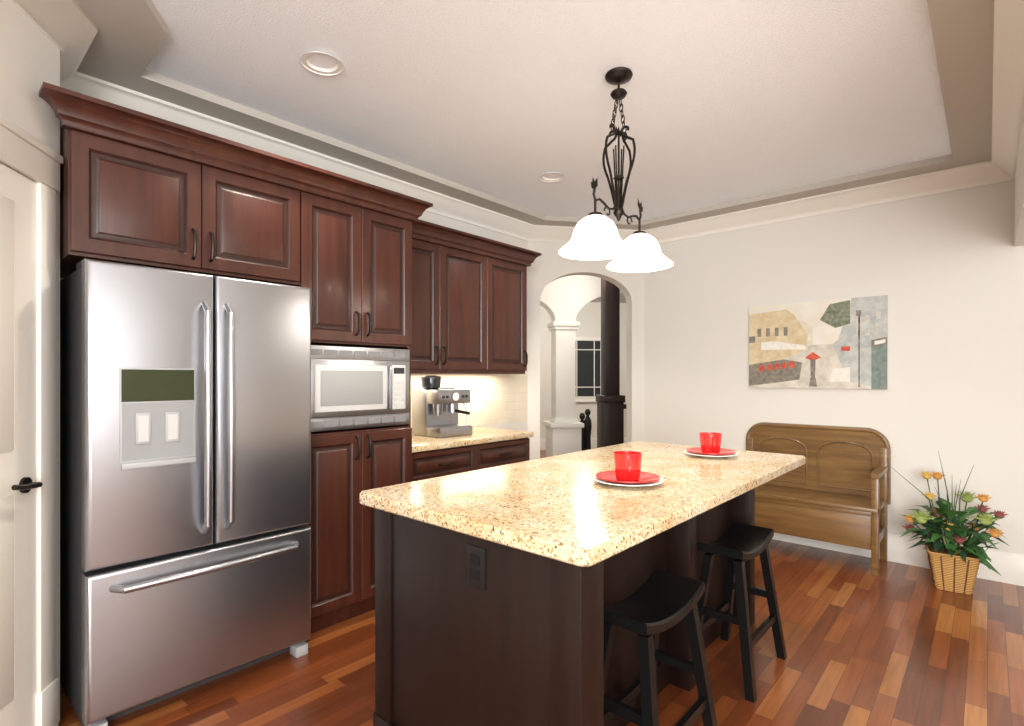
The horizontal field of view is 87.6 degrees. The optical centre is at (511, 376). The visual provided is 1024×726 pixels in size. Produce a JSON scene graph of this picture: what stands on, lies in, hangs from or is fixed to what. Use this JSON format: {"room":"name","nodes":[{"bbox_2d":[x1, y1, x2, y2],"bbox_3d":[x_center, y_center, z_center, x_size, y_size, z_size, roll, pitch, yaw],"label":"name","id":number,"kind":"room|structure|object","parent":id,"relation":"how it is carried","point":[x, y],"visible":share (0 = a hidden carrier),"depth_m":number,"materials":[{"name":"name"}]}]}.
{"room":"kitchen","nodes":[
{"label":"kitchen","id":0,"kind":"room"},
{"bbox_2d":[0,0,59,720],"bbox_3d":[-1.429,-0.090,0.329,0.140,2.880,3.600,0,0,-13],"label":"wall","id":1,"kind":"structure","parent":0,"point":[29,57],"depth_m":1.95,"materials":[{"name":"white paint"}]},
{"bbox_2d":[0,114,62,725],"bbox_3d":[-1.607,0.250,1.530,0.067,2.200,1.090,0,0,-13],"label":"door","id":2,"kind":"structure","parent":1,"relation":"in","point":[29,688],"depth_m":1.89,"materials":[{"name":"white wood"}]},
{"bbox_2d":[11,0,97,94],"bbox_3d":[-1.452,-1.347,0.501,3.420,0.125,2.178,0,0,42],"label":"crown molding","id":3,"kind":"structure","parent":1,"relation":"attached to","point":[68,29],"depth_m":2.07,"materials":[{"name":"white paint"}]},
{"bbox_2d":[60,211,527,430],"bbox_3d":[-1.077,-0.090,3.782,0.140,2.880,3.725,0,0,42],"label":"wall","id":4,"kind":"structure","parent":0,"point":[430,217],"depth_m":4.68,"materials":[{"name":"white paint"}]},
{"bbox_2d":[55,94,306,285],"bbox_3d":[-1.613,-0.755,2.570,0.669,0.581,0.908,0,0,42],"label":"upper cabinet","id":5,"kind":"object","parent":4,"relation":"attached to","point":[135,189],"depth_m":2.26,"materials":[{"name":"brown wood"}]},
{"bbox_2d":[299,166,414,349],"bbox_3d":[-1.085,-0.613,3.163,0.669,0.866,0.720,0,0,42],"label":"upper cabinet","id":6,"kind":"object","parent":4,"relation":"attached to","point":[371,264],"depth_m":2.93,"materials":[{"name":"brown wood"}]},
{"bbox_2d":[409,222,490,373],"bbox_3d":[-0.644,-0.547,3.898,0.349,0.996,0.965,0,0,42],"label":"upper cabinet","id":7,"kind":"object","parent":4,"relation":"attached to","point":[453,269],"depth_m":3.86,"materials":[{"name":"brown wood"}]},
{"bbox_2d":[411,372,526,427],"bbox_3d":[-0.477,0.185,4.349,0.002,0.470,1.860,0,0,42],"label":"tile backsplash","id":8,"kind":"structure","parent":4,"relation":"attached to","point":[498,399],"depth_m":4.66,"materials":[{"name":"beige tile"}]},
{"bbox_2d":[491,242,530,373],"bbox_3d":[-0.161,-0.547,4.440,0.349,0.996,0.485,0,0,42],"label":"upper cabinet","id":9,"kind":"object","parent":4,"relation":"attached to","point":[509,264],"depth_m":4.33,"materials":[{"name":"brown wood"}]},
{"bbox_2d":[75,0,993,302],"bbox_3d":[-2.705,-1.480,0.602,16.800,0.140,32.700,0,0,42],"label":"ceiling","id":10,"kind":"structure","parent":0,"point":[503,106],"depth_m":2.67,"materials":[{"name":"grey paint"}]},
{"bbox_2d":[301,51,342,75],"bbox_3d":[-0.871,-1.443,2.450,0.184,0.016,0.184,0,0,42],"label":"recessed light","id":11,"kind":"object","parent":10,"relation":"in","point":[335,70],"visible":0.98,"depth_m":2.48,"materials":[{"name":"white metal"}]},
{"bbox_2d":[539,172,564,181],"bbox_3d":[0.288,-1.443,3.841,0.184,0.016,0.184,0,0,42],"label":"recessed light","id":12,"kind":"object","parent":10,"relation":"in","point":[560,178],"visible":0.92,"depth_m":3.88,"materials":[{"name":"white metal"}]},
{"bbox_2d":[558,67,673,272],"bbox_3d":[0.511,-1.006,2.558,0.332,0.888,0.742,0,0,42],"label":"pendant light","id":13,"kind":"object","parent":10,"relation":"hanging from","point":[595,235],"visible":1,"depth_m":2.54,"materials":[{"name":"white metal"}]},
{"bbox_2d":[59,450,1023,725],"bbox_3d":[0.234,1.380,5.149,13.500,0.060,16.000,0,0,42],"label":"floor","id":14,"kind":"structure","parent":0,"point":[897,644],"depth_m":2.47,"materials":[{"name":"brown wood"}]},
{"bbox_2d":[60,259,310,725],"bbox_3d":[-1.521,0.454,2.503,0.835,1.792,0.874,0,0,42],"label":"refrigerator","id":15,"kind":"object","parent":14,"relation":"on","point":[185,479],"visible":1,"depth_m":2.19,"materials":[{"name":"grey metal"}]},
{"bbox_2d":[306,422,414,632],"bbox_3d":[-1.078,0.823,3.170,0.669,1.055,0.700,0,0,42],"label":"base cabinet","id":16,"kind":"object","parent":14,"relation":"on","point":[345,463],"depth_m":2.90,"materials":[{"name":"brown wood"}]},
{"bbox_2d":[311,345,408,431],"bbox_3d":[-1.054,0.059,3.149,0.672,0.446,0.658,0,0,42],"label":"microwave","id":17,"kind":"object","parent":16,"relation":"in","point":[356,387],"visible":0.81,"depth_m":2.92,"materials":[{"name":"grey metal"}]},
{"bbox_2d":[415,427,533,453],"bbox_3d":[-0.463,0.440,3.876,0.649,0.041,1.169,0,0,42],"label":"countertop","id":18,"kind":"structure","parent":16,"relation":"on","point":[480,436],"depth_m":3.70,"materials":[{"name":"beige stone"}]},
{"bbox_2d":[412,375,472,437],"bbox_3d":[-0.467,0.204,3.858,0.411,0.430,0.330,0,0,42],"label":"espresso machine","id":19,"kind":"object","parent":18,"relation":"on","point":[435,411],"visible":1,"depth_m":3.79,"materials":[{"name":"silver metal"}]},
{"bbox_2d":[415,446,478,480],"bbox_3d":[-0.669,0.906,3.660,0.629,0.888,0.575,0,0,42],"label":"base cabinet","id":20,"kind":"object","parent":14,"relation":"on","point":[436,463],"depth_m":3.46,"materials":[{"name":"brown wood"}]},
{"bbox_2d":[479,438,529,468],"bbox_3d":[-0.286,0.906,4.089,0.629,0.888,0.575,0,0,42],"label":"base cabinet","id":21,"kind":"object","parent":14,"relation":"on","point":[494,454],"depth_m":3.88,"materials":[{"name":"brown wood"}]},
{"bbox_2d":[543,321,583,456],"bbox_3d":[0.672,0.320,6.996,0.440,2.060,0.440,0,0,-10],"label":"column","id":22,"kind":"structure","parent":14,"relation":"on","point":[563,425],"depth_m":6.86,"materials":[{"name":"white paint"}]},
{"bbox_2d":[373,493,754,725],"bbox_3d":[0.483,0.908,2.395,0.925,0.884,1.960,0,0,42],"label":"kitchen island","id":23,"kind":"object","parent":14,"relation":"on","point":[497,588],"depth_m":1.71,"materials":[{"name":"brown wood"}]},
{"bbox_2d":[359,441,805,568],"bbox_3d":[0.501,0.442,2.403,1.010,0.044,2.094,0,0,42],"label":"island countertop","id":24,"kind":"structure","parent":23,"relation":"on","point":[549,508],"depth_m":1.87,"materials":[{"name":"beige stone"}]},
{"bbox_2d":[593,451,663,486],"bbox_3d":[0.456,0.359,2.105,0.274,0.121,0.274,0,0,7],"label":"place setting","id":25,"kind":"object","parent":24,"relation":"on","point":[627,472],"visible":1,"depth_m":2.06,"materials":[{"name":"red ceramic"}]},
{"bbox_2d":[683,432,737,457],"bbox_3d":[1.055,0.359,2.837,0.274,0.121,0.274,0,0,7],"label":"place setting","id":26,"kind":"object","parent":24,"relation":"on","point":[710,443],"visible":1,"depth_m":2.79,"materials":[{"name":"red ceramic"}]},
{"bbox_2d":[579,409,591,450],"bbox_3d":[1.091,0.913,7.999,0.280,0.875,0.200,0,0,-10],"label":"sculpture","id":27,"kind":"object","parent":14,"relation":"on","point":[586,437],"visible":0.58,"depth_m":7.96,"materials":[{"name":"black plastic"}]},
{"bbox_2d":[596,278,626,447],"bbox_3d":[1.764,-0.030,6.308,1.535,2.760,0.270,0,0,-10],"label":"post","id":28,"kind":"object","parent":14,"relation":"on","point":[611,405],"visible":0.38,"depth_m":6.11,"materials":[{"name":"black wood"}]},
{"bbox_2d":[604,569,716,725],"bbox_3d":[0.475,1.044,1.826,0.306,0.612,0.486,0,0,42],"label":"stool","id":29,"kind":"object","parent":14,"relation":"on","point":[652,606],"visible":0.94,"depth_m":1.82,"materials":[{"name":"black paint"}]},
{"bbox_2d":[697,522,786,702],"bbox_3d":[1.050,1.044,2.494,0.306,0.612,0.486,0,0,42],"label":"stool","id":30,"kind":"object","parent":14,"relation":"on","point":[737,544],"visible":0.96,"depth_m":2.43,"materials":[{"name":"black paint"}]},
{"bbox_2d":[746,422,890,576],"bbox_3d":[2.247,0.865,4.086,1.020,0.970,0.465,0,0,42],"label":"bench","id":31,"kind":"object","parent":14,"relation":"on","point":[835,488],"visible":0.73,"depth_m":4.02,"materials":[{"name":"brown wood"}]},
{"bbox_2d":[890,452,1008,594],"bbox_3d":[2.782,0.924,3.429,0.616,0.854,0.629,0,0,34],"label":"flower basket","id":32,"kind":"object","parent":14,"relation":"on","point":[954,568],"visible":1,"depth_m":3.35,"materials":[{"name":"wicker"}]},
{"bbox_2d":[540,275,621,321],"bbox_3d":[1.520,-1.060,7.138,4.400,0.700,0.220,0,0,-10],"label":"wall","id":33,"kind":"structure","parent":0,"point":[567,298],"depth_m":6.90,"materials":[{"name":"white paint"}]},
{"bbox_2d":[540,302,626,438],"bbox_3d":[1.421,-0.090,7.730,5.000,2.880,4.780,0,0,-10],"label":"wall","id":34,"kind":"structure","parent":0,"point":[588,358],"depth_m":10.01,"materials":[{"name":"white paint"}]},
{"bbox_2d":[540,437,626,449],"bbox_3d":[1.242,1.250,9.994,2.766,0.200,3.442,0,0,42],"label":"baseboard","id":35,"kind":"structure","parent":34,"relation":"attached to","point":[593,440],"depth_m":10.03,"materials":[{"name":"white wood"}]},
{"bbox_2d":[528,241,643,459],"bbox_3d":[0.711,-0.090,5.217,1.167,2.880,0.140,0,0,-10],"label":"wall","id":36,"kind":"structure","parent":0,"point":[548,266],"depth_m":5.15,"materials":[{"name":"white paint"}]},
{"bbox_2d":[644,180,1023,554],"bbox_3d":[3.070,-0.090,3.761,4.820,2.880,0.140,0,0,42],"label":"wall","id":37,"kind":"structure","parent":0,"point":[944,271],"depth_m":3.90,"materials":[{"name":"white paint"}]},
{"bbox_2d":[749,295,887,388],"bbox_3d":[2.395,-0.255,4.244,0.970,0.690,0.033,0,0,42],"label":"picture","id":38,"kind":"object","parent":37,"relation":"attached to","point":[836,344],"visible":0.92,"depth_m":4.19,"materials":[{"name":"beige"}]},
{"bbox_2d":[635,161,1010,243],"bbox_3d":[2.251,-1.347,4.322,2.650,0.125,0.112,0,0,42],"label":"crown molding","id":39,"kind":"structure","parent":37,"relation":"attached to","point":[972,175],"depth_m":4.10,"materials":[{"name":"white paint"}]},
{"bbox_2d":[772,533,1023,585],"bbox_3d":[3.020,1.250,3.690,4.799,0.200,0.030,0,0,42],"label":"baseboard","id":40,"kind":"structure","parent":37,"relation":"attached to","point":[1008,567],"depth_m":3.81,"materials":[{"name":"white"}]},
{"bbox_2d":[1014,113,1023,246],"bbox_3d":[2.379,-1.190,2.354,0.160,0.680,2.880,0,0,42],"label":"wall","id":41,"kind":"structure","parent":0,"point":[1019,208],"depth_m":3.03,"materials":[{"name":"white paint"}]},
{"bbox_2d":[987,0,1023,183],"bbox_3d":[2.234,-1.347,2.395,0.112,0.125,2.749,0,0,42],"label":"crown molding","id":42,"kind":"structure","parent":41,"relation":"attached to","point":[1008,44],"depth_m":2.49,"materials":[{"name":"white"}]}
]}

